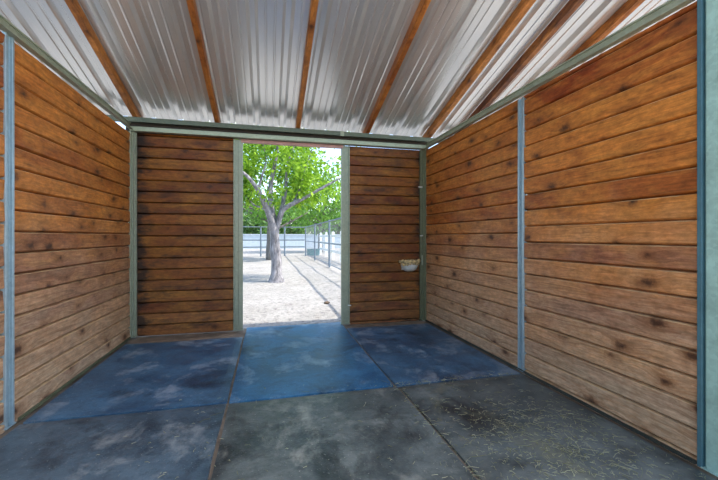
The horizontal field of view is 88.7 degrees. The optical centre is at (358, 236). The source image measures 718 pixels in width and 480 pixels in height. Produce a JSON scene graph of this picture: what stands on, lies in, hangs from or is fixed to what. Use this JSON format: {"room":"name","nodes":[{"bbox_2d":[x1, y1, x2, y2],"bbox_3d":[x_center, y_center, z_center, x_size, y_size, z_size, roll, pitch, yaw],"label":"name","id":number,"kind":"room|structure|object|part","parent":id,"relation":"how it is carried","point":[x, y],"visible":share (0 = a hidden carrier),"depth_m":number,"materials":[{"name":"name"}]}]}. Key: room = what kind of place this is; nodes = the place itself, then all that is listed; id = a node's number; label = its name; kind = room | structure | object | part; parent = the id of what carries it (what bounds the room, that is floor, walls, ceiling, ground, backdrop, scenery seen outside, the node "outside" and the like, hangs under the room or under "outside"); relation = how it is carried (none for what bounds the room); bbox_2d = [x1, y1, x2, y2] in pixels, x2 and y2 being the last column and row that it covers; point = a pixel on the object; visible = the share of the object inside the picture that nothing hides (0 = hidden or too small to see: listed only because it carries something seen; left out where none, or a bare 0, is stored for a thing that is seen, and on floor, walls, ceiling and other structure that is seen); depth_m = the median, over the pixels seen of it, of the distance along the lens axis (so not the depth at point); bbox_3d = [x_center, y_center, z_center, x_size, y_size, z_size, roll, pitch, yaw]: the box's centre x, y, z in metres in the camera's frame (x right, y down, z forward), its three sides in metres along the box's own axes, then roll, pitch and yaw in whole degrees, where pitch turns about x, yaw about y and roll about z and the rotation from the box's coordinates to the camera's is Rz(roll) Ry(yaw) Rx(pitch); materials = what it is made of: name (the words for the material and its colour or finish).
{"room":"farm building","nodes":[
{"label":"farm building","id":0,"kind":"room"},
{"bbox_2d":[0,31,129,434],"bbox_3d":[-2.192,-0.022,2.375,0.048,2.389,3.865,0,0,-14],"label":"wall","id":1,"kind":"structure","parent":0,"point":[72,160],"depth_m":2.80,"materials":[{"name":"brown wood"}]},
{"bbox_2d":[0,14,132,128],"bbox_3d":[-2.150,-1.272,2.357,0.045,0.080,3.810,0,0,-14],"label":"rail","id":2,"kind":"object","parent":1,"relation":"on","point":[7,26],"visible":1,"depth_m":2.72,"materials":[{"name":"metal"}]},
{"bbox_2d":[18,337,130,420],"bbox_3d":[-2.375,1.147,3.254,0.016,0.018,1.940,0,0,-14],"label":"baseboard","id":3,"kind":"structure","parent":1,"relation":"attached to","point":[55,392],"depth_m":2.85,"materials":[{"name":"brown wood"}]},
{"bbox_2d":[137,133,232,335],"bbox_3d":[-2.094,-0.026,4.442,1.092,2.397,0.048,0,0,-14],"label":"wall","id":4,"kind":"structure","parent":0,"point":[185,183],"depth_m":4.42,"materials":[{"name":"brown wood"}]},
{"bbox_2d":[126,123,426,149],"bbox_3d":[-0.865,-1.280,4.715,3.790,0.121,0.022,0,0,-14],"label":"trim","id":5,"kind":"structure","parent":4,"relation":"attached to","point":[131,124],"depth_m":4.64,"materials":[{"name":"metal"}]},
{"bbox_2d":[241,139,342,148],"bbox_3d":[-0.842,-1.195,4.729,1.290,0.038,0.046,0,0,-14],"label":"trim","id":6,"kind":"structure","parent":4,"relation":"attached to","point":[242,140],"depth_m":4.71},
{"bbox_2d":[243,248,340,328],"bbox_3d":[-16.798,1.238,88.560,130.000,0.046,260.000,0,0,-14],"label":"ground","id":7,"kind":"structure","parent":0,"point":[299,300],"depth_m":8.54,"materials":[{"name":"beige sand"}]},
{"bbox_2d":[243,202,267,233],"bbox_3d":[-13.001,-1.575,42.230,6.801,5.732,6.841,0,0,-14],"label":"tree","id":8,"kind":"object","parent":7,"relation":"on","point":[246,230],"visible":0.22,"depth_m":40.71,"materials":[{"name":"green plant"}]},
{"bbox_2d":[243,226,304,256],"bbox_3d":[-8.350,0.310,22.966,9.840,1.960,0.100,0,0,-14],"label":"fence","id":9,"kind":"object","parent":7,"relation":"on","point":[260,239],"visible":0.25,"depth_m":23.48,"materials":[{"name":"grey metal"}]},
{"bbox_3d":[-6.283,0.315,23.478,0.092,1.950,0.092,0,0,9],"label":"post","id":10,"kind":"part","parent":9,"relation":"part of","materials":[{"name":"grey metal"}]},
{"bbox_3d":[-8.350,0.640,22.966,9.840,0.080,0.080,0,0,-14],"label":"rail","id":11,"kind":"part","parent":9,"relation":"part of","materials":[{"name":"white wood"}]},
{"bbox_3d":[-8.350,0.190,22.966,9.840,0.080,0.080,0,0,-14],"label":"rail","id":12,"kind":"part","parent":9,"relation":"part of","materials":[{"name":"grey metal"}]},
{"bbox_3d":[-8.350,-0.640,22.966,9.840,0.060,0.060,0,0,-14],"label":"rail","id":13,"kind":"part","parent":9,"relation":"part of","materials":[{"name":"grey metal"}]},
{"bbox_2d":[243,143,326,259],"bbox_3d":[-4.748,-2.118,19.941,6.255,6.819,6.351,0,0,-14],"label":"tree","id":14,"kind":"object","parent":7,"relation":"on","point":[260,214],"visible":0.14,"depth_m":19.71,"materials":[{"name":"green plant"}]},
{"bbox_2d":[243,234,339,248],"bbox_3d":[-9.653,0.465,38.947,32.100,1.550,0.390,0,0,-14],"label":"wall","id":15,"kind":"structure","parent":7,"relation":"on","point":[245,236],"depth_m":39.33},
{"bbox_2d":[231,123,356,282],"bbox_3d":[-2.482,-1.673,10.609,5.305,6.015,3.878,0,0,-14],"label":"tree","id":16,"kind":"object","parent":7,"relation":"on","point":[302,175],"visible":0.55,"depth_m":10.20,"materials":[{"name":"green plant"}]},
{"bbox_2d":[276,209,313,233],"bbox_3d":[-9.343,-1.644,49.369,7.525,5.870,7.296,0,0,-14],"label":"tree","id":17,"kind":"object","parent":7,"relation":"on","point":[281,230],"visible":0.24,"depth_m":47.52,"materials":[{"name":"green plant"}]},
{"bbox_2d":[276,166,340,250],"bbox_3d":[-3.157,-2.394,30.106,7.332,7.370,7.677,0,0,-14],"label":"tree","id":18,"kind":"object","parent":7,"relation":"on","point":[312,219],"visible":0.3,"depth_m":29.32,"materials":[{"name":"green plant"}]},
{"bbox_2d":[308,249,319,255],"bbox_3d":[-3.103,1.020,24.884,0.900,0.440,0.650,0,0,-14],"label":"trough","id":19,"kind":"object","parent":7,"relation":"on","point":[310,250],"visible":0.44,"depth_m":24.58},
{"bbox_2d":[314,200,340,233],"bbox_3d":[-2.937,-2.106,52.773,7.487,6.795,7.537,0,0,-14],"label":"tree","id":20,"kind":"object","parent":7,"relation":"on","point":[337,231],"visible":0.12,"depth_m":51.41,"materials":[{"name":"green plant"}]},
{"bbox_2d":[319,231,339,258],"bbox_3d":[-1.471,0.485,20.756,0.180,1.610,10.200,0,0,-14],"label":"fence","id":21,"kind":"object","parent":7,"relation":"on","point":[334,235],"visible":0.38,"depth_m":21.04,"materials":[{"name":"white wood"}]},
{"bbox_3d":[-2.068,0.485,23.183,0.170,1.610,0.170,0,0,-14],"label":"post","id":22,"kind":"part","parent":21,"relation":"part of","materials":[{"name":"white wood"}]},
{"bbox_3d":[-1.466,0.485,20.757,0.170,1.610,0.170,0,0,-14],"label":"post","id":23,"kind":"part","parent":21,"relation":"part of","materials":[{"name":"white wood"}]},
{"bbox_2d":[305,215,426,282],"bbox_3d":[-1.207,0.300,14.846,0.091,1.980,19.296,0,0,-14],"label":"wire fence","id":24,"kind":"object","parent":7,"relation":"on","point":[307,241],"visible":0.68,"depth_m":16.98,"materials":[{"name":"grey metal"}]},
{"bbox_3d":[-2.337,0.300,19.408,0.091,1.980,0.096,0,0,-14],"label":"post","id":25,"kind":"part","parent":24,"relation":"part of","materials":[{"name":"grey metal"}]},
{"bbox_3d":[-1.207,-0.640,14.846,0.060,0.060,19.200,0,0,-14],"label":"rail","id":26,"kind":"part","parent":24,"relation":"part of","materials":[{"name":"grey metal"}]},
{"bbox_3d":[-1.207,0.260,14.846,0.048,0.048,19.200,0,0,-14],"label":"rail","id":27,"kind":"part","parent":24,"relation":"part of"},
{"bbox_3d":[-1.195,0.300,14.797,0.091,1.980,0.096,0,0,-14],"label":"post","id":28,"kind":"part","parent":24,"relation":"part of","materials":[{"name":"grey metal"}]},
{"bbox_2d":[0,0,696,138],"bbox_3d":[-0.305,-2.041,2.904,10.322,1.269,4.085,0,0,-14],"label":"ceiling","id":29,"kind":"structure","parent":0,"point":[255,49],"depth_m":3.60,"materials":[{"name":"silver metal"}]},
{"bbox_2d":[64,0,140,116],"bbox_3d":[-2.155,-1.956,2.505,0.056,1.257,3.900,0,0,-14],"label":"rafter","id":30,"kind":"object","parent":29,"relation":"attached to","point":[74,6],"visible":0.88,"depth_m":3.34,"materials":[{"name":"brown wood"}]},
{"bbox_2d":[186,0,220,122],"bbox_3d":[-1.292,-1.956,2.719,0.052,1.257,3.900,0,0,-14],"label":"rafter","id":31,"kind":"object","parent":29,"relation":"attached to","point":[191,4],"visible":0.9,"depth_m":3.43,"materials":[{"name":"brown wood"}]},
{"bbox_2d":[295,0,318,127],"bbox_3d":[-0.348,-1.956,2.953,0.053,1.257,3.900,0,0,-14],"label":"rafter","id":32,"kind":"object","parent":29,"relation":"attached to","point":[314,3],"visible":0.91,"depth_m":3.54,"materials":[{"name":"brown wood"}]},
{"bbox_2d":[363,0,430,132],"bbox_3d":[0.538,-1.956,3.173,0.052,1.257,3.900,0,0,-14],"label":"rafter","id":33,"kind":"object","parent":29,"relation":"attached to","point":[423,5],"visible":0.91,"depth_m":3.66,"materials":[{"name":"brown wood"}]},
{"bbox_2d":[423,0,535,137],"bbox_3d":[1.397,-1.956,3.385,0.064,1.259,3.900,0,0,-14],"label":"rafter","id":34,"kind":"object","parent":29,"relation":"attached to","point":[523,7],"visible":0.91,"depth_m":3.77,"materials":[{"name":"brown wood"}]},
{"bbox_2d":[455,0,584,133],"bbox_3d":[1.814,-1.956,3.489,0.064,1.259,3.900,0,0,-14],"label":"rafter","id":35,"kind":"object","parent":29,"relation":"attached to","point":[571,6],"visible":0.72,"depth_m":3.70,"materials":[{"name":"brown wood"}]},
{"bbox_2d":[537,0,644,88],"bbox_3d":[2.338,-1.956,3.619,0.064,1.259,3.900,0,0,-14],"label":"rafter","id":36,"kind":"object","parent":29,"relation":"attached to","point":[622,13],"visible":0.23,"depth_m":3.44,"materials":[{"name":"brown wood"}]},
{"bbox_2d":[0,320,717,479],"bbox_3d":[-0.393,1.269,2.811,3.770,0.182,4.245,0,0,-14],"label":"floor","id":37,"kind":"structure","parent":0,"point":[223,334],"depth_m":3.47,"materials":[{"name":"concrete"}]},
{"bbox_2d":[0,31,15,429],"bbox_3d":[-2.147,-0.037,2.239,0.046,2.395,0.090,0,0,-14],"label":"steel post","id":38,"kind":"object","parent":37,"relation":"on","point":[8,291],"visible":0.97,"depth_m":2.25,"materials":[{"name":"metal"}]},
{"bbox_2d":[0,404,225,479],"bbox_3d":[-1.277,1.168,1.452,1.215,0.020,1.998,0,0,-14],"label":"floor mat","id":39,"kind":"object","parent":37,"relation":"on","point":[68,449],"visible":1,"depth_m":2.03,"materials":[{"name":"rubber"}]},
{"bbox_2d":[23,337,242,423],"bbox_3d":[-1.730,1.168,3.286,1.214,0.019,1.732,0,0,-14],"label":"floor mat","id":40,"kind":"object","parent":37,"relation":"on","point":[141,377],"visible":0.98,"depth_m":2.95,"materials":[{"name":"rubber"}]},
{"bbox_2d":[129,131,137,337],"bbox_3d":[-2.618,-0.028,4.250,0.080,2.375,0.090,0,0,-14],"label":"steel post","id":41,"kind":"object","parent":37,"relation":"on","point":[133,135],"visible":0.88,"depth_m":4.24,"materials":[{"name":"metal"}]},
{"bbox_2d":[233,139,242,330],"bbox_3d":[-1.505,-0.028,4.572,0.124,2.375,0.061,0,0,-14],"label":"steel post","id":42,"kind":"object","parent":37,"relation":"on","point":[237,144],"visible":0.98,"depth_m":4.56,"materials":[{"name":"metal"}]},
{"bbox_2d":[229,322,392,403],"bbox_3d":[-0.586,1.168,3.799,1.225,0.020,2.195,0,0,-14],"label":"floor mat","id":43,"kind":"object","parent":37,"relation":"on","point":[289,361],"visible":0.99,"depth_m":3.34,"materials":[{"name":"rubber"}]},
{"bbox_2d":[211,387,476,479],"bbox_3d":[-0.068,1.167,1.748,1.244,0.021,1.988,0,0,-14],"label":"floor mat","id":44,"kind":"object","parent":37,"relation":"on","point":[337,446],"visible":0.99,"depth_m":2.08,"materials":[{"name":"rubber"}]},
{"bbox_2d":[340,146,350,324],"bbox_3d":[-0.175,-0.028,4.882,0.131,2.375,0.099,0,0,-14],"label":"steel post","id":45,"kind":"object","parent":37,"relation":"on","point":[345,151],"visible":0.97,"depth_m":4.89,"materials":[{"name":"metal"}]},
{"bbox_2d":[418,149,425,320],"bbox_3d":[0.880,-0.028,5.117,0.110,2.375,0.090,0,0,-14],"label":"steel post","id":46,"kind":"object","parent":37,"relation":"on","point":[422,153],"visible":0.98,"depth_m":5.11,"materials":[{"name":"metal"}]},
{"bbox_2d":[130,126,425,149],"bbox_3d":[-0.853,-1.245,4.669,3.662,0.054,0.066,0,0,-14],"label":"rail","id":47,"kind":"object","parent":46,"relation":"on","point":[135,128],"visible":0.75,"depth_m":4.58,"materials":[{"name":"metal"}]},
{"bbox_2d":[107,115,444,142],"bbox_3d":[-0.850,-1.348,4.656,8.870,0.064,0.063,0,0,-14],"label":"beam","id":48,"kind":"structure","parent":47,"relation":"on","point":[143,120],"depth_m":4.57,"materials":[{"name":"metal"}]},
{"bbox_2d":[347,323,519,387],"bbox_3d":[0.610,1.168,3.909,1.120,0.019,1.870,0,0,-14],"label":"floor mat","id":49,"kind":"object","parent":37,"relation":"on","point":[406,354],"visible":0.98,"depth_m":3.59,"materials":[{"name":"rubber"}]},
{"bbox_2d":[518,97,526,371],"bbox_3d":[1.412,-0.020,3.178,0.046,2.360,0.087,0,0,-14],"label":"steel post","id":50,"kind":"object","parent":37,"relation":"on","point":[521,116],"visible":0.87,"depth_m":3.19,"materials":[{"name":"grey metal"}]},
{"bbox_2d":[400,374,715,479],"bbox_3d":[1.087,1.168,2.025,1.100,0.020,1.974,0,0,-14],"label":"floor mat","id":51,"kind":"object","parent":37,"relation":"on","point":[423,394],"visible":0.99,"depth_m":2.15,"materials":[{"name":"rubber"}]},
{"bbox_2d":[97,372,705,479],"bbox_3d":[0.126,1.153,1.947,3.020,0.008,2.129,0,0,-14],"label":"litter","id":52,"kind":"object","parent":51,"relation":"on","point":[507,372],"visible":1,"depth_m":2.07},
{"bbox_2d":[697,0,717,476],"bbox_3d":[1.770,-0.490,1.762,0.072,3.300,0.220,0,0,-14],"label":"steel post","id":53,"kind":"object","parent":37,"relation":"on","point":[707,10],"visible":1,"depth_m":1.82,"materials":[{"name":"teal metal"}]},
{"bbox_3d":[1.772,1.155,1.753,0.072,0.008,0.202,0,0,-14],"label":"plate","id":54,"kind":"part","parent":53,"relation":"part of","materials":[{"name":"teal metal"}]},
{"bbox_2d":[349,146,418,324],"bbox_3d":[0.374,-0.026,5.055,1.042,2.397,0.046,0,0,-14],"label":"wall","id":55,"kind":"structure","parent":0,"point":[384,182],"depth_m":5.03,"materials":[{"name":"brown wood"}]},
{"bbox_2d":[399,255,422,271],"bbox_3d":[0.725,0.367,5.033,0.331,0.225,0.170,0,0,-14],"label":"bowl","id":56,"kind":"object","parent":55,"relation":"attached to","point":[408,265],"visible":1,"depth_m":5.00,"materials":[{"name":"grey ceramic"}]},
{"bbox_2d":[426,1,703,469],"bbox_3d":[1.345,-0.017,3.495,0.047,2.377,3.393,0,0,-14],"label":"wall","id":57,"kind":"structure","parent":0,"point":[610,151],"depth_m":2.47,"materials":[{"name":"brown wood"}]},
{"bbox_2d":[424,0,694,148],"bbox_3d":[1.313,-1.252,3.473,0.045,0.074,3.310,0,0,-14],"label":"rail","id":58,"kind":"object","parent":57,"relation":"on","point":[669,7],"visible":1,"depth_m":2.56,"materials":[{"name":"metal"}]},
{"bbox_2d":[425,320,696,463],"bbox_3d":[1.316,1.148,3.469,0.016,0.016,3.300,0,0,-14],"label":"baseboard","id":59,"kind":"structure","parent":57,"relation":"attached to","point":[638,432],"depth_m":2.48,"materials":[{"name":"wood"}]}
]}

